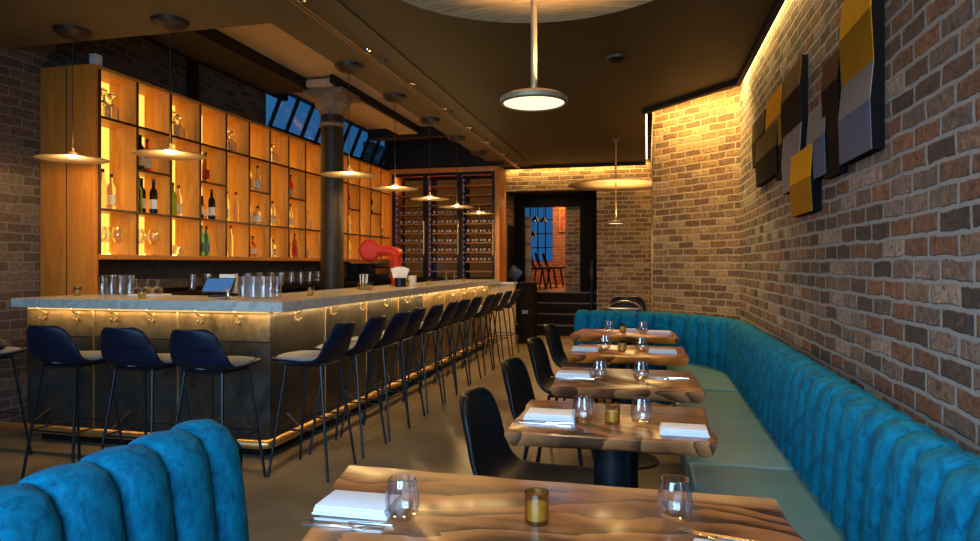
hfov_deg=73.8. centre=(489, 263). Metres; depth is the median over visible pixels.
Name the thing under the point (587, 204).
wall
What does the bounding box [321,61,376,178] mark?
pendant lamp
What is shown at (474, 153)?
pendant lamp
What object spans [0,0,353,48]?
ceiling
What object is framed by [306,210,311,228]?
decanter
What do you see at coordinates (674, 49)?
ceiling
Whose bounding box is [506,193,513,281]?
wall
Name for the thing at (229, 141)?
decanter
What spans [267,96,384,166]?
window
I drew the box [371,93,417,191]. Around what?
pendant lamp
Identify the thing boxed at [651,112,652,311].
wall
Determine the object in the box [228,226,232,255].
bottle
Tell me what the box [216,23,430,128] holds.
ceiling
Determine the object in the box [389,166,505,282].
wine cabinet
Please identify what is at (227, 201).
bottle
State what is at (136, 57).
wall
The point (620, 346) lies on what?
candle holder
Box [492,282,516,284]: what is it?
countertop
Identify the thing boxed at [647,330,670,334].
napkin
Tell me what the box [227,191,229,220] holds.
bottle
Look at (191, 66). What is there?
trim
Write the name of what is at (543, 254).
dining chair
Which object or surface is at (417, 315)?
bar stool
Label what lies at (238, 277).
glass
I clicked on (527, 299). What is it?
stand
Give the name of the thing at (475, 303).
bar stool
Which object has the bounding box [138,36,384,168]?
trim
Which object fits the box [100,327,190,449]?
bar stool
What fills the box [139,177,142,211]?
bottle
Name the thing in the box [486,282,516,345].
end cabinet
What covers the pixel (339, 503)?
napkin
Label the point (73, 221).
bar shelf
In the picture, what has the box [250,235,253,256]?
bottle
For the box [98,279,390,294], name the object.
countertop
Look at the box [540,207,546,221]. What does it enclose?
pendant lamp
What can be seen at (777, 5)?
trim
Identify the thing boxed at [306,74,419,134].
trim
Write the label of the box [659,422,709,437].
napkin
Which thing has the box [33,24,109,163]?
pendant lamp
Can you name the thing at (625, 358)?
dining table
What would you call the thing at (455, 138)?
pendant lamp
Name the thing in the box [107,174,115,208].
bottle
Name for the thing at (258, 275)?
glass
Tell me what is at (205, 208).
bottle
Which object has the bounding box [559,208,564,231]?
picture frame
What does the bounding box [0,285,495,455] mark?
bar counter
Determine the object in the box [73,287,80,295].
candle holder
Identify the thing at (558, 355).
dining chair
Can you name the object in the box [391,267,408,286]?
holder
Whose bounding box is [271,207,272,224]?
bottle
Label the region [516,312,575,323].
step
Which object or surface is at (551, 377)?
knife
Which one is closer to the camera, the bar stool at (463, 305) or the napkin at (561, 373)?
the napkin at (561, 373)
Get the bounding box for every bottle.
[101,169,106,207]
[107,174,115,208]
[139,135,144,169]
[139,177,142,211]
[140,178,145,211]
[144,139,151,170]
[149,179,157,213]
[172,182,176,215]
[176,185,182,215]
[202,152,209,181]
[202,196,206,218]
[202,197,203,217]
[202,225,204,255]
[204,226,209,255]
[208,189,214,219]
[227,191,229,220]
[227,201,228,220]
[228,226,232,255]
[233,192,238,221]
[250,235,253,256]
[251,236,256,256]
[253,206,261,223]
[254,166,260,191]
[271,201,274,225]
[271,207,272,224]
[272,239,275,256]
[290,175,292,197]
[290,204,292,227]
[292,233,296,257]
[306,239,308,257]
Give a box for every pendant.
[401,0,652,111]
[568,138,651,223]
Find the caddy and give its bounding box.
[357,274,368,289]
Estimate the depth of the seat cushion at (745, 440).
3.27 m
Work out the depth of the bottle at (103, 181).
5.70 m
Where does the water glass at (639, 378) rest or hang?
on the dining table at (620, 386)
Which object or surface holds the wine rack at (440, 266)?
attached to the wine cabinet at (478, 186)
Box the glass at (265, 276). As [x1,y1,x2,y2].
[265,276,274,297]
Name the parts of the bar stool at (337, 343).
leg, leg, seat frame, leg, leg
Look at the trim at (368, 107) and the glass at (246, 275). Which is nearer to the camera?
the glass at (246, 275)
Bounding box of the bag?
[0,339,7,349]
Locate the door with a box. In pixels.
[508,225,513,281]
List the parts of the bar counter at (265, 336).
panel, panel, panel, panel, panel, panel, foot rail, panel, panel, panel, panel, panel, panel, panel, panel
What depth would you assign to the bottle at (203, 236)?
6.96 m
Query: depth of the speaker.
5.60 m
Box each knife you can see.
[300,517,393,526]
[514,420,573,423]
[551,377,593,378]
[644,376,688,378]
[696,532,760,540]
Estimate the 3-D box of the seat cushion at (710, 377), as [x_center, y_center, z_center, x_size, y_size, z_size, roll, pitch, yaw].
[1.658,0.925,5.140,0.482,0.110,1.320,0,0,14]
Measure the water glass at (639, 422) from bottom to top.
0.096 m
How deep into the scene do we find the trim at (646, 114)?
9.27 m
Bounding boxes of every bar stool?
[0,347,32,454]
[21,324,123,479]
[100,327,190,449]
[170,328,266,476]
[267,321,356,482]
[308,315,386,458]
[340,311,410,440]
[362,307,425,426]
[385,304,443,413]
[404,301,458,402]
[421,298,469,392]
[435,296,482,384]
[452,294,494,375]
[463,292,502,368]
[474,290,511,360]
[485,289,520,355]
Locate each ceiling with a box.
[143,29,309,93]
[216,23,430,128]
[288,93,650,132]
[339,0,774,165]
[507,191,596,196]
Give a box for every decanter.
[101,87,110,117]
[107,92,118,119]
[172,110,178,136]
[175,114,184,137]
[227,128,231,150]
[229,130,235,151]
[271,143,277,162]
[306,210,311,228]
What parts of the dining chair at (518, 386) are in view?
leg, leg, leg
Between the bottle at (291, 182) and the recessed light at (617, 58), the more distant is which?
the bottle at (291, 182)
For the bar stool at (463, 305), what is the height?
0.970 m
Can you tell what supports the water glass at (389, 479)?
on the dining table at (452, 507)
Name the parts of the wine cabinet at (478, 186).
post, door, handle, door, rail, panel, door, handle, post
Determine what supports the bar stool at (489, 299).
on the floor at (435, 442)
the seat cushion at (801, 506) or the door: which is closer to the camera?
the seat cushion at (801, 506)
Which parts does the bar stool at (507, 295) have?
leg, leg, leg, leg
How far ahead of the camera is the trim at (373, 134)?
10.24 m
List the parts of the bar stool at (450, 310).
leg, leg, leg, leg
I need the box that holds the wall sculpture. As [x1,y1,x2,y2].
[752,0,884,216]
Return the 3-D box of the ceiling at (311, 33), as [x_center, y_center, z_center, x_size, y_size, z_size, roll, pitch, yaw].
[-0.415,-1.784,8.328,0.660,0.032,7.500,0,0,14]
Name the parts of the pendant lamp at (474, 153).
lamp shade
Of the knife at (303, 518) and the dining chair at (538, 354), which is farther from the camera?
the dining chair at (538, 354)
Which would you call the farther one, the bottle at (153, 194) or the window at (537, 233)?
the window at (537, 233)
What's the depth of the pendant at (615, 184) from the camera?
9.29 m
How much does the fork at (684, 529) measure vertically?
0.003 m
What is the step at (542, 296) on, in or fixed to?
on the step at (542, 307)
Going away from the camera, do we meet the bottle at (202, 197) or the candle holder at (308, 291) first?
the candle holder at (308, 291)
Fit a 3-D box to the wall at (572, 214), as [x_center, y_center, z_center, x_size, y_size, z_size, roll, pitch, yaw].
[1.927,-0.755,14.218,0.300,2.610,2.250,0,0,14]
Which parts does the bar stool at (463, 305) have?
leg, leg, leg, leg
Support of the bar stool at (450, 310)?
on the floor at (435, 442)
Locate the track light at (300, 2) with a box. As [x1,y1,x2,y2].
[289,0,519,168]
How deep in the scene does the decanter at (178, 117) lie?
6.69 m
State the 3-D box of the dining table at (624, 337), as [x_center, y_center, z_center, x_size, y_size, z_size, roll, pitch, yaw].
[1.155,0.965,5.608,0.885,0.750,0.566,0,0,14]
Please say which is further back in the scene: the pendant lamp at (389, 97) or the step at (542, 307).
the step at (542, 307)
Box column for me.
[302,87,359,289]
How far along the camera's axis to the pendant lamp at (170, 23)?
4.74 m
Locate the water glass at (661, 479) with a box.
[657,474,692,523]
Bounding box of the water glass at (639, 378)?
[633,360,648,380]
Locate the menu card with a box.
[507,265,522,281]
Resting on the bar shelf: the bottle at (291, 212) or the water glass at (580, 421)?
the bottle at (291, 212)
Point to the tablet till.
(219, 285)
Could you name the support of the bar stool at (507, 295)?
on the floor at (435, 442)
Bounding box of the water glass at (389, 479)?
[385,473,419,521]
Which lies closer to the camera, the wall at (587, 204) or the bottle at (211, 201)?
the bottle at (211, 201)
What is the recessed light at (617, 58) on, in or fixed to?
in the ceiling at (674, 49)
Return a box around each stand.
[517,282,537,342]
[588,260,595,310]
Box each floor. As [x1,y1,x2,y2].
[0,335,684,540]
[537,285,564,290]
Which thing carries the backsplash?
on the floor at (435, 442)
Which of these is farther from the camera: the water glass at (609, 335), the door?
the door
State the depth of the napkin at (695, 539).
1.34 m
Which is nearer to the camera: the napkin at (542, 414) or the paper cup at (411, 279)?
the napkin at (542, 414)
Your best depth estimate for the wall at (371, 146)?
14.24 m
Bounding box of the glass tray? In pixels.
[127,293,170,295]
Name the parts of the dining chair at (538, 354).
seat frame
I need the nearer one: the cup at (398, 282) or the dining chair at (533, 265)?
the cup at (398, 282)
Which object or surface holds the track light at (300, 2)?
attached to the ceiling at (674, 49)
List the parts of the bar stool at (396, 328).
leg, leg, seat frame, leg, leg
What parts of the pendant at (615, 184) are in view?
rod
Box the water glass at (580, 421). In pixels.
[572,395,592,423]
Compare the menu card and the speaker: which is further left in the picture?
the speaker
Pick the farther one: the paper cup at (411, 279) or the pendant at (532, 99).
the paper cup at (411, 279)
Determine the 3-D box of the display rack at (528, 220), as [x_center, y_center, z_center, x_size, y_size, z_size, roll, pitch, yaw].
[0.729,-0.225,13.812,0.280,1.550,0.140,0,0,14]
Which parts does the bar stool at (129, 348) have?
leg, leg, seat frame, leg, leg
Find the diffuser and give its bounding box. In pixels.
[504,96,563,109]
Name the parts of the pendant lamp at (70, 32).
lamp shade, cord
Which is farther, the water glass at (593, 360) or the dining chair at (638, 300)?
the dining chair at (638, 300)
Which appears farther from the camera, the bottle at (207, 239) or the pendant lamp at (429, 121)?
the pendant lamp at (429, 121)
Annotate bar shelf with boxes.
[40,64,388,296]
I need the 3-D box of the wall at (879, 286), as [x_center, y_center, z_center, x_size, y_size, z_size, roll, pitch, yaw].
[1.680,-0.610,2.496,0.200,3.900,9.040,0,0,14]
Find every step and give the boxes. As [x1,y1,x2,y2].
[516,301,596,312]
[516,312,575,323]
[516,323,573,335]
[517,291,596,301]
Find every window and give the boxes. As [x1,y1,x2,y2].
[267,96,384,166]
[530,207,552,260]
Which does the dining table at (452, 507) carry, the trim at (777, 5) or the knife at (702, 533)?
the knife at (702, 533)
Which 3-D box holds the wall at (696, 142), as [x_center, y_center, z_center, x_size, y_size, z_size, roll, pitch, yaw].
[2.385,-0.610,7.440,0.200,3.900,1.230,0,0,-32]
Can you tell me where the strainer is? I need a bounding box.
[214,289,235,298]
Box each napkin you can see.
[312,490,404,520]
[523,408,577,421]
[555,370,591,377]
[571,346,598,351]
[626,328,636,331]
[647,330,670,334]
[648,348,676,353]
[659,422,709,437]
[693,538,713,540]
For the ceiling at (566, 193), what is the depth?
12.60 m
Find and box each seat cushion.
[667,363,737,391]
[672,391,793,479]
[687,464,844,540]
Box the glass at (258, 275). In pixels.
[255,275,264,296]
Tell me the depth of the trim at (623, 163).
11.64 m
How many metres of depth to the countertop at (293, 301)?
4.76 m
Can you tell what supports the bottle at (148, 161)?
on the bar shelf
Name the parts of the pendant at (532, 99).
rod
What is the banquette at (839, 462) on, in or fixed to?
on the floor at (435, 442)
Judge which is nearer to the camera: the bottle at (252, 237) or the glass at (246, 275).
the glass at (246, 275)
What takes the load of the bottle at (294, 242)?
on the bar shelf
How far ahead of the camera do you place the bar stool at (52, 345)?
4.04 m
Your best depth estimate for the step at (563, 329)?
12.19 m
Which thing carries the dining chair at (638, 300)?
on the floor at (435, 442)
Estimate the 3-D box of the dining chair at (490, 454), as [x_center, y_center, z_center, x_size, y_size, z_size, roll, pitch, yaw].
[0.158,0.936,2.640,0.576,0.813,0.442,0,0,19]
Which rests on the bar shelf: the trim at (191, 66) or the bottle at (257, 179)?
the bottle at (257, 179)
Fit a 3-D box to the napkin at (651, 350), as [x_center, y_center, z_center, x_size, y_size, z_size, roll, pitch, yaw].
[1.149,0.579,4.352,0.184,0.023,0.120,0,0,14]
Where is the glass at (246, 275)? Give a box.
[245,275,254,296]
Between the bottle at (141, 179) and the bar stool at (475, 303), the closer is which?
the bottle at (141, 179)
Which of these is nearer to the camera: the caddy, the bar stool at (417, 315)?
the bar stool at (417, 315)
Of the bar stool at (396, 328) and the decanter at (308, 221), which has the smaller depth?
the bar stool at (396, 328)
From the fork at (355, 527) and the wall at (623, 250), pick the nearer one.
the fork at (355, 527)
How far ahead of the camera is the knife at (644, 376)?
3.37 m
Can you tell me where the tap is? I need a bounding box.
[358,239,402,285]
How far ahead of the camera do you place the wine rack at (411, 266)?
12.11 m
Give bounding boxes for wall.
[0,36,319,422]
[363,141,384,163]
[386,119,650,311]
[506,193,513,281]
[514,195,596,291]
[532,207,564,284]
[565,207,579,290]
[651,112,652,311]
[653,85,739,319]
[740,0,979,455]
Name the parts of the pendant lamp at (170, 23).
lamp shade, cord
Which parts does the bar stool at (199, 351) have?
leg, leg, seat frame, leg, leg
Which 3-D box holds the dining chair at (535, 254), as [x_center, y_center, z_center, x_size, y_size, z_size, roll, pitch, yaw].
[1.317,0.146,15.207,0.576,0.813,0.442,0,0,2]
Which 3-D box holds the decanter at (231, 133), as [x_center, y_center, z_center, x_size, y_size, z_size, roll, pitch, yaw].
[-2.998,-1.407,7.550,0.115,0.278,0.115,0,0,-9]
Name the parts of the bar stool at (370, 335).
leg, leg, seat frame, leg, leg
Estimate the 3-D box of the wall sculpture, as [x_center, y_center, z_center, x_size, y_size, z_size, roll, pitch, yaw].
[1.968,-0.785,4.254,0.062,0.973,3.217,0,0,14]
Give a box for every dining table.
[302,465,803,540]
[504,400,716,487]
[550,367,704,487]
[567,344,688,468]
[569,329,679,368]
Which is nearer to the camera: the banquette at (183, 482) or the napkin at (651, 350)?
the banquette at (183, 482)
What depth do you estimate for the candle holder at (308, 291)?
5.21 m
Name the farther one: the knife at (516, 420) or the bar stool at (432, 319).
the bar stool at (432, 319)
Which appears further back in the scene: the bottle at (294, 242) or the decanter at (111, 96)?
the bottle at (294, 242)
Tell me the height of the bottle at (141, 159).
0.338 m
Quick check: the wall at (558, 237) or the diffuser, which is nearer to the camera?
the diffuser
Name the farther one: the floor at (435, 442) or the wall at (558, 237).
the wall at (558, 237)
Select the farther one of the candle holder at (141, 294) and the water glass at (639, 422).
the candle holder at (141, 294)
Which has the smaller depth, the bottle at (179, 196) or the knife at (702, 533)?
the knife at (702, 533)
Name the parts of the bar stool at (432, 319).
leg, leg, leg, leg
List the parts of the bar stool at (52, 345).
leg, seat frame, leg, leg, leg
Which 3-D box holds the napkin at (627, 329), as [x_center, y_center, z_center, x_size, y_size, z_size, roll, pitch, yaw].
[1.239,0.579,5.729,0.092,0.023,0.060,0,0,14]
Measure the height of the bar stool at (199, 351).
0.970 m
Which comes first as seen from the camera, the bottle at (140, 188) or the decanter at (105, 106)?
the decanter at (105, 106)
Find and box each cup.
[394,278,405,286]
[408,276,415,285]
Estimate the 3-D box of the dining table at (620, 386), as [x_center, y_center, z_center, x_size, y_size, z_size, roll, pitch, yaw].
[0.698,0.965,3.374,0.740,0.750,0.632,0,0,14]
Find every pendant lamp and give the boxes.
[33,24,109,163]
[132,14,206,160]
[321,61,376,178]
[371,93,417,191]
[410,117,449,200]
[440,135,473,208]
[463,151,493,214]
[532,208,538,220]
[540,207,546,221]
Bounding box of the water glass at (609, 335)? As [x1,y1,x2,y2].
[599,335,610,349]
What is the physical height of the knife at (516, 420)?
0.005 m
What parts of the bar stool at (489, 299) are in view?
leg, leg, leg, leg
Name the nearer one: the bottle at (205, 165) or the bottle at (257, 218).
the bottle at (205, 165)
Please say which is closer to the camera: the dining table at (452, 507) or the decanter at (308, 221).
the dining table at (452, 507)
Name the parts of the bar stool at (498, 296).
leg, leg, leg, leg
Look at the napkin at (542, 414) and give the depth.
2.47 m
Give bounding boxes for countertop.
[11,279,499,311]
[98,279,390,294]
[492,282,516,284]
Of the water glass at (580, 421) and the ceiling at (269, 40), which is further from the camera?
the ceiling at (269, 40)
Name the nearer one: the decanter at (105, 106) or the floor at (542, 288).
the decanter at (105, 106)
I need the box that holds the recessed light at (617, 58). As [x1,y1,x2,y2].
[607,53,626,63]
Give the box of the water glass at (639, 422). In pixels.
[630,396,652,424]
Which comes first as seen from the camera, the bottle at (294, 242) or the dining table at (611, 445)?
the dining table at (611, 445)
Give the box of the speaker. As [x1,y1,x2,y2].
[89,53,101,65]
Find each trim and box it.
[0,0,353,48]
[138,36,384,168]
[186,58,197,100]
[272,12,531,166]
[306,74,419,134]
[368,126,447,140]
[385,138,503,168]
[502,162,645,169]
[642,0,784,113]
[646,114,646,158]
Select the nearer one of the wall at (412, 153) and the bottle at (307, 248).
the bottle at (307, 248)
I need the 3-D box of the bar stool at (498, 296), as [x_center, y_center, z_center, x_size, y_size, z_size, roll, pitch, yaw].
[-0.076,0.856,8.587,0.499,0.970,0.416,0,0,12]
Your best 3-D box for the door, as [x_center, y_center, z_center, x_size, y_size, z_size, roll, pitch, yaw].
[0.411,0.290,12.886,0.025,2.100,0.550,0,0,14]
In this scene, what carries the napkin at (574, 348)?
on the dining table at (625, 358)
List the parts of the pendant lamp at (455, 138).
cord, lamp shade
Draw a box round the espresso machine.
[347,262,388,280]
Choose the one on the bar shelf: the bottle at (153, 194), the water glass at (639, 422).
the bottle at (153, 194)
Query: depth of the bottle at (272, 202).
8.38 m
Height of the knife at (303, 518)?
0.005 m
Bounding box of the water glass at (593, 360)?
[592,360,606,379]
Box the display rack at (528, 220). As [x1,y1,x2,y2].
[525,217,531,281]
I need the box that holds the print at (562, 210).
[561,209,564,229]
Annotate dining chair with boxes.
[459,387,592,484]
[501,357,592,465]
[527,337,597,458]
[532,258,552,288]
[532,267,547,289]
[534,253,558,287]
[542,253,564,286]
[544,323,611,403]
[609,296,645,310]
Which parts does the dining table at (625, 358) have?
plate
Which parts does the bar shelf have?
panel, panel, panel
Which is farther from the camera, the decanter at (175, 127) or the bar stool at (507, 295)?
the bar stool at (507, 295)
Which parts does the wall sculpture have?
panel, panel, panel, panel, panel, panel, panel, panel, panel, panel, panel, panel, panel, panel, panel, panel, panel, panel, panel, panel, panel, panel, panel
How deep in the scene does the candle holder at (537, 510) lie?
1.48 m
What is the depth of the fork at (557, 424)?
2.40 m
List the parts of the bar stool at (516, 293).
leg, leg, leg, leg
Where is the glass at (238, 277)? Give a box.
[238,277,247,297]
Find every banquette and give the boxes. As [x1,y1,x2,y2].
[0,418,248,540]
[574,310,979,540]
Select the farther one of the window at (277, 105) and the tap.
the window at (277, 105)
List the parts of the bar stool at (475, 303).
leg, leg, leg, leg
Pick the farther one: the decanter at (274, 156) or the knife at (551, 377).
the decanter at (274, 156)
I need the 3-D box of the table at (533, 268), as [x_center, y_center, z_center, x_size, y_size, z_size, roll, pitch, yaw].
[0.974,0.146,14.158,0.576,0.813,0.442,0,0,2]
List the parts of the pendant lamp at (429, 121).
cord, lamp shade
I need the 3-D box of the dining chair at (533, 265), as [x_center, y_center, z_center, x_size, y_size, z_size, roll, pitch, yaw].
[1.135,0.146,14.685,0.576,0.813,0.442,0,0,2]
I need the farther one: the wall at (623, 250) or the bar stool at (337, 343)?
the wall at (623, 250)
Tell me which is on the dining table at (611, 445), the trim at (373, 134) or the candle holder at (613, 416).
the candle holder at (613, 416)
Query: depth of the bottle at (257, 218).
7.96 m
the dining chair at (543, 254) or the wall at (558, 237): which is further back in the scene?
the wall at (558, 237)
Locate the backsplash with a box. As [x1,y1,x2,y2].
[98,260,390,295]
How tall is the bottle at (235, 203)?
0.353 m
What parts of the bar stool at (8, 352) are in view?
seat frame, leg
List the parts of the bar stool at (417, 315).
leg, leg, leg, seat frame, leg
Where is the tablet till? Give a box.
[201,274,237,296]
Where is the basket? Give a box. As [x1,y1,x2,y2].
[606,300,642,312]
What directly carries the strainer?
on the countertop at (293, 301)
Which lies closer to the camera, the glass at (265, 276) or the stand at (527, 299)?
the glass at (265, 276)
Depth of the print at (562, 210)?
17.18 m
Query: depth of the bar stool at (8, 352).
4.53 m
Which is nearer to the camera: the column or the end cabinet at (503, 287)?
the column
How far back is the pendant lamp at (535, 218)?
15.74 m
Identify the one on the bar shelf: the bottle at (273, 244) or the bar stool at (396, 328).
the bottle at (273, 244)
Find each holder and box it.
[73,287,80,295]
[139,292,145,296]
[307,286,313,295]
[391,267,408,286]
[524,491,548,522]
[605,403,619,424]
[618,340,625,350]
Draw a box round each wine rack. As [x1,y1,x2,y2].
[405,181,430,276]
[437,180,463,276]
[470,179,491,276]
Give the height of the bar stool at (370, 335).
0.970 m
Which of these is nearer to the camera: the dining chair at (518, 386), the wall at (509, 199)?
the dining chair at (518, 386)
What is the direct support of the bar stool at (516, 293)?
on the floor at (435, 442)
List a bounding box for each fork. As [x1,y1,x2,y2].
[301,523,383,531]
[519,422,570,425]
[679,527,722,540]

